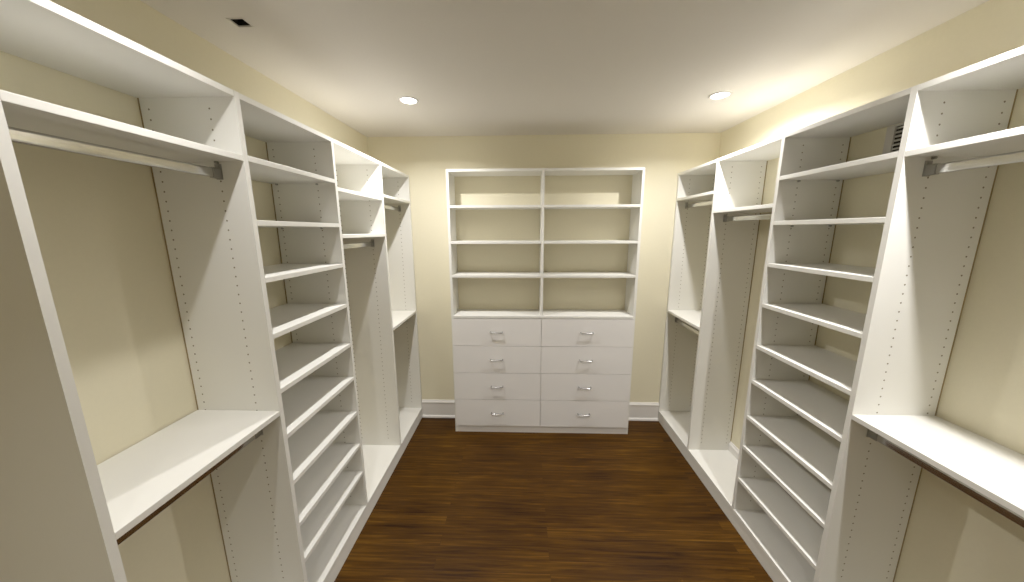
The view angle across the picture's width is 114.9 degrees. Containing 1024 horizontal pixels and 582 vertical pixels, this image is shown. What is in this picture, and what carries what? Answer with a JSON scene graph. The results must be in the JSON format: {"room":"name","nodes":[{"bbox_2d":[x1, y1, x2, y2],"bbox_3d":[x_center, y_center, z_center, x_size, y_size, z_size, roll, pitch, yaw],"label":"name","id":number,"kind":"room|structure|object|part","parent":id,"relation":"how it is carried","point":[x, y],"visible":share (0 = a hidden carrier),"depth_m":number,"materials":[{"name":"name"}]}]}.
{"room":"walk-in closet","nodes":[
{"label":"walk-in closet","id":0,"kind":"room"},
{"bbox_2d":[0,0,367,581],"bbox_3d":[-1.275,0.338,0.812,0.120,2.426,4.100,0,10,2],"label":"wall","id":1,"kind":"structure","parent":0,"point":[97,224],"depth_m":1.03,"materials":[{"name":"beige paint"}]},
{"bbox_2d":[367,133,720,401],"bbox_3d":[0.234,-0.041,2.841,3.008,2.426,0.120,0,10,2],"label":"wall","id":2,"kind":"structure","parent":0,"point":[426,159],"depth_m":2.69,"materials":[{"name":"beige paint"}]},
{"bbox_2d":[422,399,658,420],"bbox_3d":[0.245,1.083,2.973,2.142,0.168,0.026,0,10,2],"label":"baseboard","id":3,"kind":"structure","parent":2,"relation":"attached to","point":[638,411],"depth_m":2.98,"materials":[{"name":"white paint"}]},
{"bbox_2d":[334,418,772,581],"bbox_3d":[0.172,1.559,0.991,3.008,0.050,4.340,0,10,2],"label":"floor","id":4,"kind":"structure","parent":0,"point":[455,506],"depth_m":1.98,"materials":[{"name":"brown wood"}]},
{"bbox_2d":[0,0,307,581],"bbox_3d":[-1.048,0.456,0.985,0.322,2.130,0.548,0,10,2],"label":"closet","id":5,"kind":"object","parent":4,"relation":"on","point":[65,516],"visible":1,"depth_m":0.90,"materials":[{"name":"white laminate"}]},
{"bbox_3d":[-1.054,0.456,0.716,0.316,2.033,0.019,0,10,2],"label":"panel","id":6,"kind":"part","parent":5,"relation":"part of","materials":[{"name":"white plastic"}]},
{"bbox_3d":[-0.978,-0.343,0.835,0.014,0.029,0.502,0,10,2],"label":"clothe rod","id":7,"kind":"part","parent":5,"relation":"part of","materials":[{"name":"silver metal"}]},
{"bbox_3d":[-1.051,-0.582,0.793,0.320,0.019,0.509,0,10,2],"label":"panel","id":8,"kind":"part","parent":5,"relation":"part of","materials":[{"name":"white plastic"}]},
{"bbox_2d":[0,90,242,161],"bbox_3d":[-1.050,-0.391,0.829,0.320,0.019,0.509,0,10,2],"label":"shelf","id":9,"kind":"object","parent":5,"relation":"attached to","point":[22,112],"depth_m":0.76,"materials":[{"name":"white laminate"}]},
{"bbox_3d":[-0.975,0.581,1.005,0.014,0.029,0.502,0,10,2],"label":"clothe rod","id":10,"kind":"part","parent":5,"relation":"part of","materials":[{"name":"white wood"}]},
{"bbox_2d":[97,410,279,539],"bbox_3d":[-1.047,0.508,0.994,0.320,0.019,0.509,0,10,2],"label":"shelf","id":11,"kind":"object","parent":5,"relation":"attached to","point":[138,480],"depth_m":0.97,"materials":[{"name":"white laminate"}]},
{"bbox_3d":[-1.037,0.360,1.235,0.316,2.033,0.020,0,10,2],"label":"panel","id":12,"kind":"part","parent":5,"relation":"part of","materials":[{"name":"white plastic"}]},
{"bbox_2d":[239,93,368,581],"bbox_3d":[-1.032,0.358,1.516,0.322,2.130,0.535,0,10,2],"label":"shelving unit","id":13,"kind":"object","parent":4,"relation":"on","point":[316,371],"visible":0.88,"depth_m":1.62,"materials":[{"name":"white laminate"}]},
{"bbox_3d":[-1.034,-0.678,1.316,0.320,0.019,0.514,0,10,2],"label":"panel","id":14,"kind":"part","parent":13,"relation":"part of","materials":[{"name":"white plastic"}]},
{"bbox_3d":[-1.034,-0.490,1.350,0.320,0.019,0.514,0,10,2],"label":"shelf","id":15,"kind":"part","parent":13,"relation":"part of","materials":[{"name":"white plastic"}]},
{"bbox_3d":[-1.033,-0.282,1.389,0.320,0.019,0.514,0,10,2],"label":"shelf","id":16,"kind":"part","parent":13,"relation":"part of","materials":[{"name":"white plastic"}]},
{"bbox_3d":[-1.032,-0.085,1.425,0.320,0.019,0.514,0,10,2],"label":"shelf","id":17,"kind":"part","parent":13,"relation":"part of","materials":[{"name":"white plastic"}]},
{"bbox_3d":[-1.032,0.122,1.463,0.320,0.019,0.514,0,10,2],"label":"shelf","id":18,"kind":"part","parent":13,"relation":"part of","materials":[{"name":"white plastic"}]},
{"bbox_3d":[-1.031,0.335,1.502,0.320,0.019,0.514,0,10,2],"label":"shelf","id":19,"kind":"part","parent":13,"relation":"part of","materials":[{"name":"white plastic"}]},
{"bbox_3d":[-1.021,0.264,1.761,0.316,2.033,0.020,0,10,2],"label":"panel","id":20,"kind":"part","parent":13,"relation":"part of","materials":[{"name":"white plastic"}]},
{"bbox_3d":[-1.030,0.522,1.537,0.320,0.019,0.514,0,10,2],"label":"shelf","id":21,"kind":"part","parent":13,"relation":"part of","materials":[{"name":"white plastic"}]},
{"bbox_3d":[-1.030,0.724,1.574,0.320,0.019,0.514,0,10,2],"label":"shelf","id":22,"kind":"part","parent":13,"relation":"part of","materials":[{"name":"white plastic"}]},
{"bbox_3d":[-1.029,0.921,1.610,0.320,0.019,0.514,0,10,2],"label":"shelf","id":23,"kind":"part","parent":13,"relation":"part of","materials":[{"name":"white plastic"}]},
{"bbox_3d":[-1.028,1.096,1.642,0.320,0.019,0.514,0,10,2],"label":"shelf","id":24,"kind":"part","parent":13,"relation":"part of","materials":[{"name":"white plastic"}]},
{"bbox_3d":[-1.027,1.319,1.693,0.320,0.019,0.534,0,10,2],"label":"shelf","id":25,"kind":"part","parent":13,"relation":"part of","materials":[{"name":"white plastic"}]},
{"bbox_2d":[333,139,401,515],"bbox_3d":[-1.015,0.260,2.049,0.322,2.130,0.549,0,10,2],"label":"closet","id":26,"kind":"object","parent":4,"relation":"on","point":[359,175],"visible":0.86,"depth_m":2.26,"materials":[{"name":"white laminate"}]},
{"bbox_3d":[-1.018,-0.776,1.848,0.320,0.019,0.528,0,10,2],"label":"panel","id":27,"kind":"part","parent":26,"relation":"part of","materials":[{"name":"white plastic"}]},
{"bbox_3d":[-0.944,-0.268,1.939,0.014,0.029,0.521,0,10,2],"label":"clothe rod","id":28,"kind":"part","parent":26,"relation":"part of","materials":[{"name":"silver metal"}]},
{"bbox_2d":[338,187,381,200],"bbox_3d":[-1.017,-0.555,1.889,0.320,0.019,0.528,0,10,2],"label":"shelf","id":29,"kind":"object","parent":26,"relation":"attached to","point":[343,194],"depth_m":1.95,"materials":[{"name":"white laminate"}]},
{"bbox_2d":[342,234,384,237],"bbox_3d":[-1.016,-0.326,1.931,0.320,0.019,0.528,0,10,2],"label":"shelf","id":30,"kind":"object","parent":26,"relation":"attached to","point":[343,235],"depth_m":1.89,"materials":[{"name":"white laminate"}]},
{"bbox_2d":[362,445,400,504],"bbox_3d":[-1.010,1.221,2.225,0.320,0.019,0.548,0,10,2],"label":"shelf","id":31,"kind":"object","parent":26,"relation":"attached to","point":[378,459],"depth_m":2.28,"materials":[{"name":"white laminate"}]},
{"bbox_2d":[381,162,422,453],"bbox_3d":[-0.998,0.162,2.580,0.322,2.130,0.533,0,10,2],"label":"closet","id":32,"kind":"object","parent":4,"relation":"on","point":[396,186],"visible":0.59,"depth_m":2.77,"materials":[{"name":"white laminate"}]},
{"bbox_3d":[-0.928,-0.622,2.423,0.014,0.029,0.506,0,10,2],"label":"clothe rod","id":33,"kind":"part","parent":32,"relation":"part of","materials":[{"name":"silver metal"}]},
{"bbox_3d":[-1.001,-0.874,2.379,0.320,0.019,0.513,0,10,2],"label":"panel","id":34,"kind":"part","parent":32,"relation":"part of","materials":[{"name":"white plastic"}]},
{"bbox_2d":[383,194,409,203],"bbox_3d":[-1.000,-0.677,2.416,0.320,0.019,0.513,0,10,2],"label":"shelf","id":35,"kind":"object","parent":32,"relation":"attached to","point":[388,199],"depth_m":2.49,"materials":[{"name":"white laminate"}]},
{"bbox_2d":[392,311,415,329],"bbox_3d":[-0.997,0.225,2.582,0.320,0.019,0.513,0,10,2],"label":"shelf","id":36,"kind":"object","parent":32,"relation":"attached to","point":[398,317],"depth_m":2.64,"materials":[{"name":"white laminate"}]},
{"bbox_2d":[399,408,421,445],"bbox_3d":[-0.994,1.123,2.757,0.320,0.019,0.533,0,10,2],"label":"shelf","id":37,"kind":"object","parent":32,"relation":"attached to","point":[408,417],"depth_m":2.81,"materials":[{"name":"white laminate"}]},
{"bbox_2d":[446,167,644,433],"bbox_3d":[0.245,0.136,2.675,1.458,2.138,0.262,0,10,2],"label":"shelf unit","id":38,"kind":"object","parent":4,"relation":"on","point":[540,370],"visible":1,"depth_m":2.65,"materials":[{"name":"white laminate"}]},
{"bbox_3d":[-0.473,0.131,2.717,0.019,2.138,0.222,0,10,2],"label":"panel","id":39,"kind":"part","parent":38,"relation":"part of","materials":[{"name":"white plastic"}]},
{"bbox_3d":[-0.120,-0.391,2.611,0.691,0.019,0.221,0,10,2],"label":"shelf","id":40,"kind":"part","parent":38,"relation":"part of","materials":[{"name":"white plastic"}]},
{"bbox_3d":[-0.121,-0.655,2.562,0.691,0.019,0.221,0,10,2],"label":"shelf","id":41,"kind":"part","parent":38,"relation":"part of","materials":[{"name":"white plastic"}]},
{"bbox_3d":[-0.119,-0.133,2.658,0.691,0.019,0.221,0,10,2],"label":"shelf","id":42,"kind":"part","parent":38,"relation":"part of","materials":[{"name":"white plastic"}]},
{"bbox_3d":[-0.118,0.311,2.729,0.708,0.229,0.222,0,10,2],"label":"drawer","id":43,"kind":"part","parent":38,"relation":"part of","materials":[{"name":"white wood"}]},
{"bbox_3d":[-0.117,0.540,2.771,0.708,0.229,0.222,0,10,2],"label":"drawer","id":44,"kind":"part","parent":38,"relation":"part of","materials":[{"name":"white wood"}]},
{"bbox_3d":[-0.115,1.004,2.857,0.708,0.239,0.222,0,10,2],"label":"drawer","id":45,"kind":"part","parent":38,"relation":"part of","materials":[{"name":"white wood"}]},
{"bbox_3d":[-0.116,0.770,2.814,0.708,0.232,0.222,0,10,2],"label":"drawer","id":46,"kind":"part","parent":38,"relation":"part of","materials":[{"name":"white wood"}]},
{"bbox_3d":[0.236,-0.362,2.604,0.019,1.095,0.222,0,10,2],"label":"panel","id":47,"kind":"part","parent":38,"relation":"part of","materials":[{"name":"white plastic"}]},
{"bbox_2d":[453,309,632,318],"bbox_3d":[0.246,0.187,2.699,1.420,0.019,0.234,0,10,2],"label":"countertop","id":48,"kind":"structure","parent":38,"relation":"on","point":[461,313],"depth_m":2.66,"materials":[{"name":"white laminate"}]},
{"bbox_3d":[0.242,-0.909,2.503,1.420,0.019,0.222,0,10,2],"label":"panel","id":49,"kind":"part","parent":38,"relation":"part of","materials":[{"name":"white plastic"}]},
{"bbox_3d":[0.604,1.006,2.834,0.724,0.239,0.222,0,10,2],"label":"drawer","id":50,"kind":"part","parent":38,"relation":"part of","materials":[{"name":"white wood"}]},
{"bbox_3d":[0.603,0.771,2.791,0.724,0.232,0.222,0,10,2],"label":"drawer","id":51,"kind":"part","parent":38,"relation":"part of","materials":[{"name":"white wood"}]},
{"bbox_3d":[0.602,0.541,2.749,0.724,0.229,0.222,0,10,2],"label":"drawer","id":52,"kind":"part","parent":38,"relation":"part of","materials":[{"name":"white wood"}]},
{"bbox_3d":[0.602,0.313,2.707,0.724,0.229,0.222,0,10,2],"label":"drawer","id":53,"kind":"part","parent":38,"relation":"part of","materials":[{"name":"white wood"}]},
{"bbox_3d":[0.600,-0.132,2.636,0.708,0.019,0.221,0,10,2],"label":"shelf","id":54,"kind":"part","parent":38,"relation":"part of","materials":[{"name":"white plastic"}]},
{"bbox_3d":[0.599,-0.389,2.588,0.708,0.019,0.221,0,10,2],"label":"shelf","id":55,"kind":"part","parent":38,"relation":"part of","materials":[{"name":"white plastic"}]},
{"bbox_3d":[0.599,-0.653,2.540,0.708,0.019,0.221,0,10,2],"label":"shelf","id":56,"kind":"part","parent":38,"relation":"part of","materials":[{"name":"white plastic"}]},
{"bbox_3d":[0.965,0.134,2.673,0.019,2.138,0.222,0,10,2],"label":"panel","id":57,"kind":"part","parent":38,"relation":"part of","materials":[{"name":"white plastic"}]},
{"bbox_2d":[658,159,716,458],"bbox_3d":[1.456,0.167,2.509,0.302,2.130,0.525,0,10,2],"label":"closet","id":58,"kind":"object","parent":4,"relation":"on","point":[695,186],"visible":0.82,"depth_m":2.70,"materials":[{"name":"white laminate"}]},
{"bbox_2d":[658,411,690,449],"bbox_3d":[1.458,1.128,2.686,0.299,0.019,0.525,0,10,2],"label":"shelf","id":59,"kind":"object","parent":58,"relation":"attached to","point":[678,422],"depth_m":2.75,"materials":[{"name":"white laminate"}]},
{"bbox_2d":[668,310,700,329],"bbox_3d":[1.455,0.216,2.509,0.299,0.019,0.505,0,10,2],"label":"shelf","id":60,"kind":"object","parent":58,"relation":"attached to","point":[692,317],"depth_m":2.58,"materials":[{"name":"white laminate"}]},
{"bbox_3d":[1.384,0.291,2.525,0.014,0.029,0.498,0,10,2],"label":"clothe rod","id":61,"kind":"part","parent":58,"relation":"part of","materials":[{"name":"silver metal"}]},
{"bbox_2d":[677,191,713,200],"bbox_3d":[1.452,-0.679,2.344,0.299,0.019,0.505,0,10,2],"label":"shelf","id":62,"kind":"object","parent":58,"relation":"attached to","point":[707,196],"depth_m":2.41,"materials":[{"name":"white laminate"}]},
{"bbox_3d":[1.451,-0.870,2.309,0.299,0.019,0.505,0,10,2],"label":"panel","id":63,"kind":"part","parent":58,"relation":"part of","materials":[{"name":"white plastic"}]},
{"bbox_3d":[1.381,-0.628,2.356,0.014,0.029,0.498,0,10,2],"label":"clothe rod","id":64,"kind":"part","parent":58,"relation":"part of","materials":[{"name":"silver metal"}]},
{"bbox_2d":[686,135,781,519],"bbox_3d":[1.440,0.262,1.992,0.302,2.130,0.528,0,10,2],"label":"closet","id":65,"kind":"object","parent":4,"relation":"on","point":[737,207],"visible":0.94,"depth_m":2.19,"materials":[{"name":"white laminate"}]},
{"bbox_2d":[687,448,737,507],"bbox_3d":[1.442,1.223,2.169,0.299,0.019,0.527,0,10,2],"label":"shelf","id":66,"kind":"object","parent":65,"relation":"attached to","point":[718,466],"depth_m":2.23,"materials":[{"name":"white laminate"}]},
{"bbox_3d":[1.444,0.168,2.233,0.295,2.033,0.020,0,10,2],"label":"panel","id":67,"kind":"part","parent":65,"relation":"part of","materials":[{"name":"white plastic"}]},
{"bbox_2d":[713,204,772,212],"bbox_3d":[1.436,-0.465,1.849,0.299,0.019,0.508,0,10,2],"label":"shelf","id":68,"kind":"object","parent":65,"relation":"attached to","point":[766,207],"depth_m":1.88,"materials":[{"name":"white laminate"}]},
{"bbox_3d":[1.365,-0.417,1.860,0.014,0.029,0.500,0,10,2],"label":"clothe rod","id":69,"kind":"part","parent":65,"relation":"part of","materials":[{"name":"silver metal"}]},
{"bbox_3d":[1.435,-0.774,1.792,0.299,0.019,0.508,0,10,2],"label":"panel","id":70,"kind":"part","parent":65,"relation":"part of","materials":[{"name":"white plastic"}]},
{"bbox_2d":[730,88,910,581],"bbox_3d":[1.424,0.357,1.477,0.302,2.130,0.521,0,10,2],"label":"shelving unit","id":71,"kind":"object","parent":4,"relation":"on","point":[793,427],"visible":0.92,"depth_m":1.58,"materials":[{"name":"white laminate"}]},
{"bbox_3d":[1.426,1.318,1.654,0.299,0.019,0.521,0,10,2],"label":"shelf","id":72,"kind":"part","parent":71,"relation":"part of","materials":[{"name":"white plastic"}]},
{"bbox_3d":[1.425,1.113,1.607,0.299,0.019,0.501,0,10,2],"label":"shelf","id":73,"kind":"part","parent":71,"relation":"part of","materials":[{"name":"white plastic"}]},
{"bbox_3d":[1.424,0.911,1.569,0.299,0.019,0.501,0,10,2],"label":"shelf","id":74,"kind":"part","parent":71,"relation":"part of","materials":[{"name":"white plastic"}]},
{"bbox_3d":[1.428,0.264,1.715,0.295,2.033,0.020,0,10,2],"label":"panel","id":75,"kind":"part","parent":71,"relation":"part of","materials":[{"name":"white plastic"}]},
{"bbox_3d":[1.423,0.734,1.537,0.299,0.019,0.501,0,10,2],"label":"shelf","id":76,"kind":"part","parent":71,"relation":"part of","materials":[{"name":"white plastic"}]},
{"bbox_3d":[1.423,0.529,1.499,0.299,0.019,0.501,0,10,2],"label":"shelf","id":77,"kind":"part","parent":71,"relation":"part of","materials":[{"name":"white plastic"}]},
{"bbox_3d":[1.422,0.337,1.464,0.299,0.019,0.501,0,10,2],"label":"shelf","id":78,"kind":"part","parent":71,"relation":"part of","materials":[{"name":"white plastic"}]},
{"bbox_3d":[1.421,0.118,1.423,0.299,0.019,0.501,0,10,2],"label":"shelf","id":79,"kind":"part","parent":71,"relation":"part of","materials":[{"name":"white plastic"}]},
{"bbox_3d":[1.421,-0.084,1.386,0.299,0.019,0.501,0,10,2],"label":"shelf","id":80,"kind":"part","parent":71,"relation":"part of","materials":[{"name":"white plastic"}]},
{"bbox_3d":[1.420,-0.286,1.349,0.299,0.019,0.501,0,10,2],"label":"shelf","id":81,"kind":"part","parent":71,"relation":"part of","materials":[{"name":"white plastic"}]},
{"bbox_3d":[1.419,-0.492,1.311,0.299,0.019,0.501,0,10,2],"label":"shelf","id":82,"kind":"part","parent":71,"relation":"part of","materials":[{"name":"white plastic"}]},
{"bbox_3d":[1.419,-0.680,1.277,0.299,0.019,0.501,0,10,2],"label":"panel","id":83,"kind":"part","parent":71,"relation":"part of","materials":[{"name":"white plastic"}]},
{"bbox_2d":[813,46,1023,581],"bbox_3d":[1.407,0.454,0.947,0.302,2.130,0.559,0,10,2],"label":"closet","id":84,"kind":"object","parent":4,"relation":"on","point":[957,135],"visible":1,"depth_m":1.11,"materials":[{"name":"white laminate"}]},
{"bbox_2d":[852,415,1023,517],"bbox_3d":[1.406,0.516,0.958,0.299,0.019,0.519,0,10,2],"label":"shelf","id":85,"kind":"object","parent":84,"relation":"attached to","point":[994,470],"depth_m":1.01,"materials":[{"name":"white laminate"}]},
{"bbox_3d":[1.335,0.577,0.971,0.014,0.029,0.512,0,10,2],"label":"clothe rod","id":86,"kind":"part","parent":84,"relation":"part of","materials":[{"name":"silver metal"}]},
{"bbox_2d":[905,126,1023,156],"bbox_3d":[1.403,-0.393,0.791,0.299,0.019,0.519,0,10,2],"label":"shelf","id":87,"kind":"object","parent":84,"relation":"attached to","point":[1010,140],"depth_m":0.94,"materials":[{"name":"white laminate"}]},
{"bbox_3d":[1.402,-0.584,0.756,0.299,0.019,0.519,0,10,2],"label":"panel","id":88,"kind":"part","parent":84,"relation":"part of","materials":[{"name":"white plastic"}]},
{"bbox_3d":[1.332,-0.342,0.802,0.014,0.029,0.512,0,10,2],"label":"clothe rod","id":89,"kind":"part","parent":84,"relation":"part of","materials":[{"name":"silver metal"}]},
{"bbox_2d":[140,0,988,136],"bbox_3d":[0.164,-0.901,0.538,3.008,0.100,4.340,0,10,2],"label":"ceiling","id":90,"kind":"structure","parent":0,"point":[472,67],"depth_m":1.37,"materials":[{"name":"paint"}]},
{"bbox_2d":[226,18,253,27],"bbox_3d":[-0.974,-1.006,1.166,0.060,0.091,0.053,0,10,2],"label":"air vent","id":91,"kind":"object","parent":90,"relation":"attached to","point":[239,21],"depth_m":1.19,"materials":[{"name":"black"}]},
{"bbox_2d":[398,96,418,104],"bbox_3d":[-0.593,-1.090,1.873,0.116,0.005,0.116,0,10,2],"label":"recessed light","id":92,"kind":"object","parent":90,"relation":"in","point":[409,100],"visible":1,"depth_m":1.87,"materials":[{"name":"white paint"}]},
{"bbox_2d":[708,91,731,99],"bbox_3d":[1.155,-1.086,1.818,0.116,0.005,0.116,0,10,2],"label":"recessed light","id":93,"kind":"object","parent":90,"relation":"in","point":[722,94],"visible":1,"depth_m":1.82,"materials":[{"name":"white paint"}]},
{"bbox_2d":[719,0,1023,581],"bbox_3d":[1.612,0.344,0.722,0.120,2.426,4.100,0,10,2],"label":"wall","id":94,"kind":"structure","parent":0,"point":[951,536],"depth_m":1.16,"materials":[{"name":"beige paint"}]},
{"bbox_2d":[728,442,738,459],"bbox_3d":[1.542,1.457,0.917,0.026,0.168,4.077,0,10,2],"label":"baseboard","id":95,"kind":"structure","parent":94,"relation":"attached to","point":[733,449],"depth_m":2.34,"materials":[{"name":"white paint"}]},
{"bbox_2d":[882,122,903,154],"bbox_3d":[1.564,-0.591,1.215,0.010,0.128,0.325,0,10,2],"label":"air vent","id":96,"kind":"object","parent":94,"relation":"in","point":[893,136],"visible":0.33,"depth_m":1.34,"materials":[{"name":"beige metal"}]}
]}

